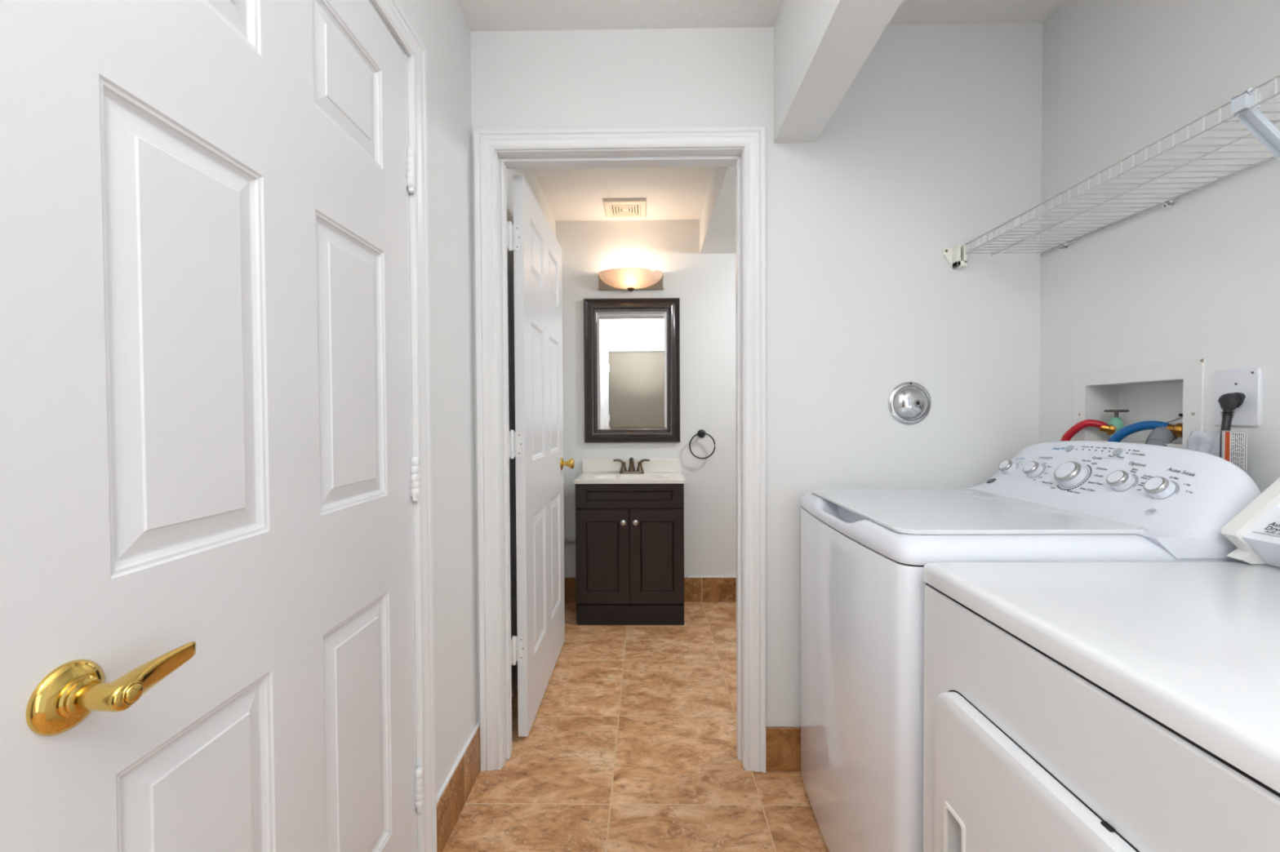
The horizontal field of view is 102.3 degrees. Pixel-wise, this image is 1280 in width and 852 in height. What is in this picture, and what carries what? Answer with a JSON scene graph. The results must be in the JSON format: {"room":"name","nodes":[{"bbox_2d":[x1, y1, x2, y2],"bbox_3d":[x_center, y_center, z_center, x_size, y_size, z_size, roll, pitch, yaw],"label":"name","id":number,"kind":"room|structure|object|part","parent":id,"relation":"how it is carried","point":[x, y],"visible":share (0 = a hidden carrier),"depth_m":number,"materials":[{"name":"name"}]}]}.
{"room":"laundry room","nodes":[
{"label":"laundry room","id":0,"kind":"room"},
{"bbox_2d":[396,0,555,851],"bbox_3d":[-0.663,-0.067,1.482,0.234,2.430,3.548,0,1,1],"label":"wall","id":1,"kind":"structure","parent":0,"point":[442,27],"depth_m":1.52,"materials":[{"name":"paint"}]},
{"bbox_2d":[0,0,423,851],"bbox_3d":[-0.541,0.141,0.846,0.100,2.022,0.821,0,1,1],"label":"door","id":2,"kind":"structure","parent":1,"relation":"in","point":[209,477],"depth_m":0.66,"materials":[{"name":"paint"}]},
{"bbox_3d":[-0.519,0.262,0.544,0.043,0.029,0.110,0,1,1],"label":"lever","id":3,"kind":"part","parent":2,"relation":"part of","materials":[{"name":"gold metal"}]},
{"bbox_2d":[368,0,436,851],"bbox_3d":[-0.603,0.110,0.837,0.129,2.100,0.970,0,1,1],"label":"door frame","id":4,"kind":"structure","parent":1,"relation":"attached to","point":[391,11],"depth_m":1.27,"materials":[{"name":"paint"}]},
{"bbox_2d":[436,725,480,851],"bbox_3d":[-0.537,1.072,1.533,0.012,0.150,0.384,0,1,1],"label":"baseboard","id":5,"kind":"structure","parent":1,"relation":"attached to","point":[453,799],"depth_m":1.50,"materials":[{"name":"tile"}]},
{"bbox_2d":[436,721,479,804],"bbox_3d":[-0.539,0.994,1.531,0.009,0.006,0.384,0,1,1],"label":"caulk line","id":6,"kind":"structure","parent":5,"relation":"on","point":[455,766],"depth_m":1.51,"materials":[{"name":"paint"}]},
{"bbox_2d":[531,166,713,221],"bbox_3d":[0.488,-1.323,2.549,2.320,0.090,1.536,0,1,1],"label":"ceiling","id":7,"kind":"structure","parent":0,"point":[571,194],"depth_m":2.79,"materials":[{"name":"white paint"}]},
{"bbox_2d":[602,198,646,217],"bbox_3d":[-0.086,-1.274,3.023,0.245,0.020,0.240,0,1,1],"label":"ceiling vent","id":8,"kind":"object","parent":7,"relation":"in","point":[614,207],"visible":1,"depth_m":2.99,"materials":[{"name":"plastic"}]},
{"bbox_2d":[442,601,828,851],"bbox_3d":[0.395,1.175,1.091,2.550,0.050,4.548,0,1,1],"label":"floor","id":9,"kind":"structure","parent":0,"point":[629,745],"depth_m":1.72,"materials":[{"name":"tile"}]},
{"bbox_2d":[575,483,684,625],"bbox_3d":[-0.055,0.718,3.051,0.609,0.797,0.397,0,1,1],"label":"vanity cabinet","id":10,"kind":"object","parent":9,"relation":"on","point":[629,538],"visible":0.85,"depth_m":2.88,"materials":[{"name":"brown wood"}]},
{"bbox_3d":[-0.210,0.733,2.895,0.300,0.530,0.019,0,1,1],"label":"door","id":11,"kind":"part","parent":10,"relation":"part of","materials":[{"name":"brown wood"}]},
{"bbox_3d":[-0.093,0.536,2.865,0.031,0.031,0.030,0,1,1],"label":"knob","id":12,"kind":"part","parent":10,"relation":"part of","materials":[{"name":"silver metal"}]},
{"bbox_2d":[573,458,685,484],"bbox_3d":[-0.056,0.311,3.060,0.623,0.200,0.389,0,1,1],"label":"sink","id":13,"kind":"object","parent":10,"relation":"in","point":[594,471],"visible":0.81,"depth_m":3.21,"materials":[{"name":"ceramic"}]},
{"bbox_2d":[573,472,685,484],"bbox_3d":[-0.056,0.353,3.061,0.623,0.115,0.389,0,1,1],"label":"basin","id":14,"kind":"object","parent":13,"relation":"in","point":[584,477],"depth_m":2.95,"materials":[{"name":"stone"}]},
{"bbox_2d":[613,457,649,474],"bbox_3d":[-0.052,0.242,3.176,0.175,0.103,0.155,-1,1,-40],"label":"faucet","id":15,"kind":"object","parent":13,"relation":"on","point":[631,470],"visible":1,"depth_m":3.17,"materials":[{"name":"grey metal"}]},
{"bbox_3d":[-0.123,0.243,3.192,0.085,0.078,0.044,0,1,1],"label":"handle","id":16,"kind":"part","parent":15,"relation":"part of","materials":[{"name":"brown metal"}]},
{"bbox_3d":[-0.052,0.237,3.146,0.046,0.091,0.135,0,1,1],"label":"spout","id":17,"kind":"part","parent":15,"relation":"part of","materials":[{"name":"brown metal"}]},
{"bbox_3d":[0.020,0.242,3.190,0.085,0.078,0.044,0,1,1],"label":"handle","id":18,"kind":"part","parent":15,"relation":"part of","materials":[{"name":"brown metal"}]},
{"bbox_3d":[-0.059,0.391,2.886,0.607,0.136,0.019,0,1,1],"label":"drawer","id":19,"kind":"part","parent":10,"relation":"part of","materials":[{"name":"brown wood"}]},
{"bbox_3d":[-0.025,0.535,2.864,0.031,0.031,0.030,0,1,1],"label":"knob","id":20,"kind":"part","parent":10,"relation":"part of","materials":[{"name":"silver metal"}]},
{"bbox_3d":[0.095,0.731,2.891,0.302,0.530,0.019,0,1,1],"label":"door","id":21,"kind":"part","parent":10,"relation":"part of","materials":[{"name":"brown wood"}]},
{"bbox_2d":[800,440,1261,851],"bbox_3d":[0.859,0.592,1.320,0.736,1.103,0.684,0,1,1],"label":"washing machine","id":22,"kind":"object","parent":9,"relation":"on","point":[864,553],"visible":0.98,"depth_m":1.12,"materials":[{"name":"white metal"}]},
{"bbox_3d":[0.768,0.203,1.306,0.498,0.008,0.588,0,1,1],"label":"lid","id":23,"kind":"part","parent":22,"relation":"part of","materials":[{"name":"metal"}]},
{"bbox_2d":[922,477,1279,851],"bbox_3d":[0.862,0.618,0.621,0.728,1.078,0.691,0,1,1],"label":"dryer","id":24,"kind":"object","parent":9,"relation":"on","point":[1068,707],"visible":1,"depth_m":0.66,"materials":[{"name":"metal"}]},
{"bbox_3d":[0.515,0.727,0.626,0.026,0.562,0.549,0,1,1],"label":"door","id":25,"kind":"part","parent":24,"relation":"part of","materials":[{"name":"metal"}]},
{"bbox_3d":[0.872,0.275,0.614,0.705,0.036,0.691,0,1,1],"label":"panel","id":26,"kind":"part","parent":24,"relation":"part of","materials":[{"name":"metal"}]},
{"bbox_3d":[1.149,0.173,0.599,0.144,0.163,0.652,0,1,1],"label":"console panel","id":27,"kind":"part","parent":24,"relation":"part of","materials":[{"name":"white plastic"}]},
{"bbox_2d":[555,219,736,577],"bbox_3d":[0.504,-0.091,3.290,2.320,2.400,0.100,0,1,1],"label":"wall","id":28,"kind":"structure","parent":0,"point":[704,284],"depth_m":3.24,"materials":[{"name":"paint"}]},
{"bbox_2d":[564,537,575,542],"bbox_3d":[-0.441,0.715,3.226,0.156,0.054,0.054,0,1,1],"label":"pipe","id":29,"kind":"object","parent":28,"relation":"attached to","point":[566,540],"visible":0.32,"depth_m":3.21,"materials":[{"name":"grey metal"}]},
{"bbox_2d":[582,458,678,472],"bbox_3d":[-0.061,0.250,3.243,0.603,0.085,0.020,0,1,1],"label":"backsplash","id":30,"kind":"structure","parent":28,"relation":"attached to","point":[590,465],"depth_m":3.23,"materials":[{"name":"stone"}]},
{"bbox_2d":[598,267,663,291],"bbox_3d":[-0.058,-0.894,3.161,0.410,0.117,0.144,0,1,1],"label":"vanity light","id":31,"kind":"object","parent":28,"relation":"attached to","point":[630,279],"visible":1,"depth_m":3.15,"materials":[{"name":"white glass"}]},
{"bbox_2d":[583,297,679,443],"bbox_3d":[-0.050,-0.346,3.223,0.600,0.900,0.040,0,1,1],"label":"wall mirror","id":32,"kind":"object","parent":28,"relation":"attached to","point":[632,346],"visible":1,"depth_m":3.22,"materials":[{"name":"brown metal"}]},
{"bbox_3d":[-0.050,-0.346,3.232,0.444,0.744,0.019,0,1,1],"label":"bevelled glass","id":33,"kind":"part","parent":32,"relation":"part of","materials":[{"name":"silver mirror"}]},
{"bbox_2d":[564,577,736,601],"bbox_3d":[0.516,1.033,3.255,2.066,0.153,0.012,0,1,1],"label":"baseboard","id":34,"kind":"structure","parent":28,"relation":"attached to","point":[695,589],"depth_m":3.25,"materials":[{"name":"tile"}]},
{"bbox_2d":[688,576,736,577],"bbox_3d":[0.926,0.952,3.249,1.245,0.006,0.010,0,1,1],"label":"caulk line","id":35,"kind":"structure","parent":34,"relation":"on","point":[688,576],"depth_m":3.25,"materials":[{"name":"paint"}]},
{"bbox_2d":[688,429,715,459],"bbox_3d":[0.387,0.114,3.218,0.165,0.182,0.056,0,1,1],"label":"towel ring","id":36,"kind":"object","parent":28,"relation":"attached to","point":[701,433],"visible":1,"depth_m":3.20,"materials":[{"name":"black metal"}]},
{"bbox_2d":[699,166,735,253],"bbox_3d":[0.946,-1.173,2.496,1.165,0.212,1.436,0,1,1],"label":"soffit","id":37,"kind":"structure","parent":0,"point":[717,217],"depth_m":2.70,"materials":[{"name":"paint"}]},
{"bbox_2d":[470,22,1043,726],"bbox_3d":[0.498,-0.107,1.746,2.307,2.490,0.115,0,1,1],"label":"wall","id":38,"kind":"structure","parent":0,"point":[934,144],"depth_m":1.68,"materials":[{"name":"paint"}]},
{"bbox_2d":[506,174,574,736],"bbox_3d":[-0.419,0.110,2.230,0.167,2.022,0.854,0,1,1],"label":"door","id":39,"kind":"structure","parent":38,"relation":"in","point":[536,442],"depth_m":2.05,"materials":[{"name":"paint"}]},
{"bbox_3d":[-0.363,0.189,2.596,0.066,0.065,0.065,0,1,1],"label":"knob","id":40,"kind":"part","parent":39,"relation":"part of","materials":[{"name":"gold metal"}]},
{"bbox_2d":[473,126,766,773],"bbox_3d":[-0.061,0.088,1.757,0.945,2.104,0.153,0,1,1],"label":"door frame","id":41,"kind":"structure","parent":38,"relation":"attached to","point":[753,139],"depth_m":1.69,"materials":[{"name":"paint"}]},
{"bbox_2d":[766,726,800,771],"bbox_3d":[0.860,1.066,1.700,0.892,0.142,0.012,0,1,1],"label":"baseboard","id":42,"kind":"structure","parent":38,"relation":"attached to","point":[783,743],"depth_m":1.70,"materials":[{"name":"tile"}]},
{"bbox_2d":[888,382,931,424],"bbox_3d":[0.880,-0.074,1.667,0.139,0.139,0.035,0,1,1],"label":"cover","id":43,"kind":"object","parent":38,"relation":"attached to","point":[908,402],"visible":1,"depth_m":1.67,"materials":[{"name":"silver metal"}]},
{"bbox_2d":[456,0,1065,31],"bbox_3d":[0.247,-1.293,0.221,2.300,0.060,2.897,0,1,1],"label":"ceiling","id":44,"kind":"structure","parent":0,"point":[480,15],"depth_m":1.61,"materials":[{"name":"white paint"}]},
{"bbox_2d":[773,0,902,142],"bbox_3d":[0.489,-1.089,0.822,0.134,0.372,1.697,0,1,1],"label":"ceiling beam","id":45,"kind":"structure","parent":0,"point":[820,46],"depth_m":1.36,"materials":[{"name":"paint"}]},
{"bbox_2d":[1039,0,1279,493],"bbox_3d":[1.349,-0.065,0.829,0.120,2.430,1.697,0,1,1],"label":"wall","id":46,"kind":"structure","parent":0,"point":[1198,277],"depth_m":1.28,"materials":[{"name":"paint"}]},
{"bbox_2d":[942,75,1279,268],"bbox_3d":[1.130,-0.429,0.876,0.316,0.283,1.597,0,1,1],"label":"wire shelf","id":47,"kind":"object","parent":46,"relation":"attached to","point":[1245,107],"visible":1,"depth_m":1.12,"materials":[{"name":"white metal"}]},
{"bbox_3d":[1.122,-0.535,0.868,0.006,0.006,1.585,0,1,1],"label":"rail","id":48,"kind":"part","parent":47,"relation":"part of","materials":[{"name":"white plastic"}]},
{"bbox_3d":[1.280,-0.542,0.866,0.005,0.005,1.585,0,1,1],"label":"rail","id":49,"kind":"part","parent":47,"relation":"part of","materials":[{"name":"white plastic"}]},
{"bbox_3d":[1.277,-0.536,0.866,0.005,0.005,1.585,0,1,1],"label":"rail","id":50,"kind":"part","parent":47,"relation":"part of","materials":[{"name":"white plastic"}]},
{"bbox_2d":[1072,358,1206,453],"bbox_3d":[1.338,-0.036,1.359,0.100,0.244,0.362,0,1,1],"label":"washer outlet box","id":51,"kind":"object","parent":46,"relation":"attached to","point":[1162,392],"visible":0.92,"depth_m":1.38,"materials":[{"name":"paint"}]},
{"bbox_2d":[1060,419,1115,441],"bbox_3d":[1.287,0.110,1.489,0.131,0.258,0.036,1,1,43],"label":"hose","id":52,"kind":"object","parent":51,"relation":"attached to","point":[1110,429],"visible":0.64,"depth_m":1.47,"materials":[{"name":"red rubber"}]},
{"bbox_2d":[1103,409,1129,440],"bbox_3d":[1.334,-0.003,1.445,0.052,0.086,0.055,-1,1,-37],"label":"water valve","id":53,"kind":"object","parent":51,"relation":"in","point":[1116,421],"visible":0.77,"depth_m":1.43,"materials":[{"name":"metal"}]},
{"bbox_3d":[1.335,-0.035,1.444,0.053,0.022,0.053,0,1,1],"label":"wheel handle","id":54,"kind":"part","parent":53,"relation":"part of","materials":[{"name":"metal"}]},
{"bbox_2d":[1107,421,1182,442],"bbox_3d":[1.296,0.114,1.336,0.035,0.255,0.170,-1,1,-24],"label":"hose","id":55,"kind":"object","parent":51,"relation":"attached to","point":[1176,429],"visible":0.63,"depth_m":1.32,"materials":[{"name":"blue rubber"}]},
{"bbox_2d":[1144,416,1182,446],"bbox_3d":[1.310,0.104,1.286,0.151,0.318,0.080,0,1,1],"label":"hose","id":56,"kind":"object","parent":51,"relation":"hanging from","point":[1161,436],"visible":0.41,"depth_m":1.27,"materials":[{"name":"grey plastic"}]},
{"bbox_2d":[1178,413,1182,439],"bbox_3d":[1.333,0.006,1.248,0.042,0.074,0.050,-1,1,-26],"label":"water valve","id":57,"kind":"object","parent":51,"relation":"in","point":[1180,415],"visible":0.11,"depth_m":1.25,"materials":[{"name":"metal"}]},
{"bbox_2d":[1217,392,1245,457],"bbox_3d":[1.265,0.087,1.106,0.042,0.318,0.033,0,1,1],"label":"power cord","id":58,"kind":"object","parent":46,"relation":"hanging from","point":[1228,402],"visible":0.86,"depth_m":1.10,"materials":[{"name":"black rubber"}]},
{"bbox_2d":[1186,430,1220,456],"bbox_3d":[1.254,0.063,1.142,0.014,0.109,0.079,0,1,1],"label":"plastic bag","id":59,"kind":"object","parent":58,"relation":"attached to","point":[1203,446],"visible":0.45,"depth_m":1.15,"materials":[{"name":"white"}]},
{"bbox_3d":[1.256,0.102,1.106,0.025,0.287,0.021,0,1,1],"label":"cord","id":60,"kind":"part","parent":58,"relation":"part of","materials":[{"name":"black rubber"}]},
{"bbox_2d":[1222,431,1247,473],"bbox_3d":[1.241,0.058,1.077,0.001,0.096,0.045,0,1,1],"label":"tag","id":61,"kind":"object","parent":58,"relation":"hanging from","point":[1233,442],"visible":0.78,"depth_m":1.07,"materials":[{"name":"paper"}]},
{"bbox_2d":[1213,367,1262,426],"bbox_3d":[1.289,-0.062,1.114,0.008,0.124,0.086,0,1,1],"label":"outlet plate","id":62,"kind":"object","parent":46,"relation":"attached to","point":[1247,381],"visible":0.77,"depth_m":1.10,"materials":[{"name":"white plastic"}]},
{"bbox_2d":[1227,388,1246,404],"bbox_3d":[1.286,-0.062,1.112,0.002,0.037,0.037,0,1,1],"label":"receptacle","id":63,"kind":"object","parent":62,"relation":"attached to","point":[1229,390],"depth_m":1.10,"materials":[{"name":"white plastic"}]}
]}

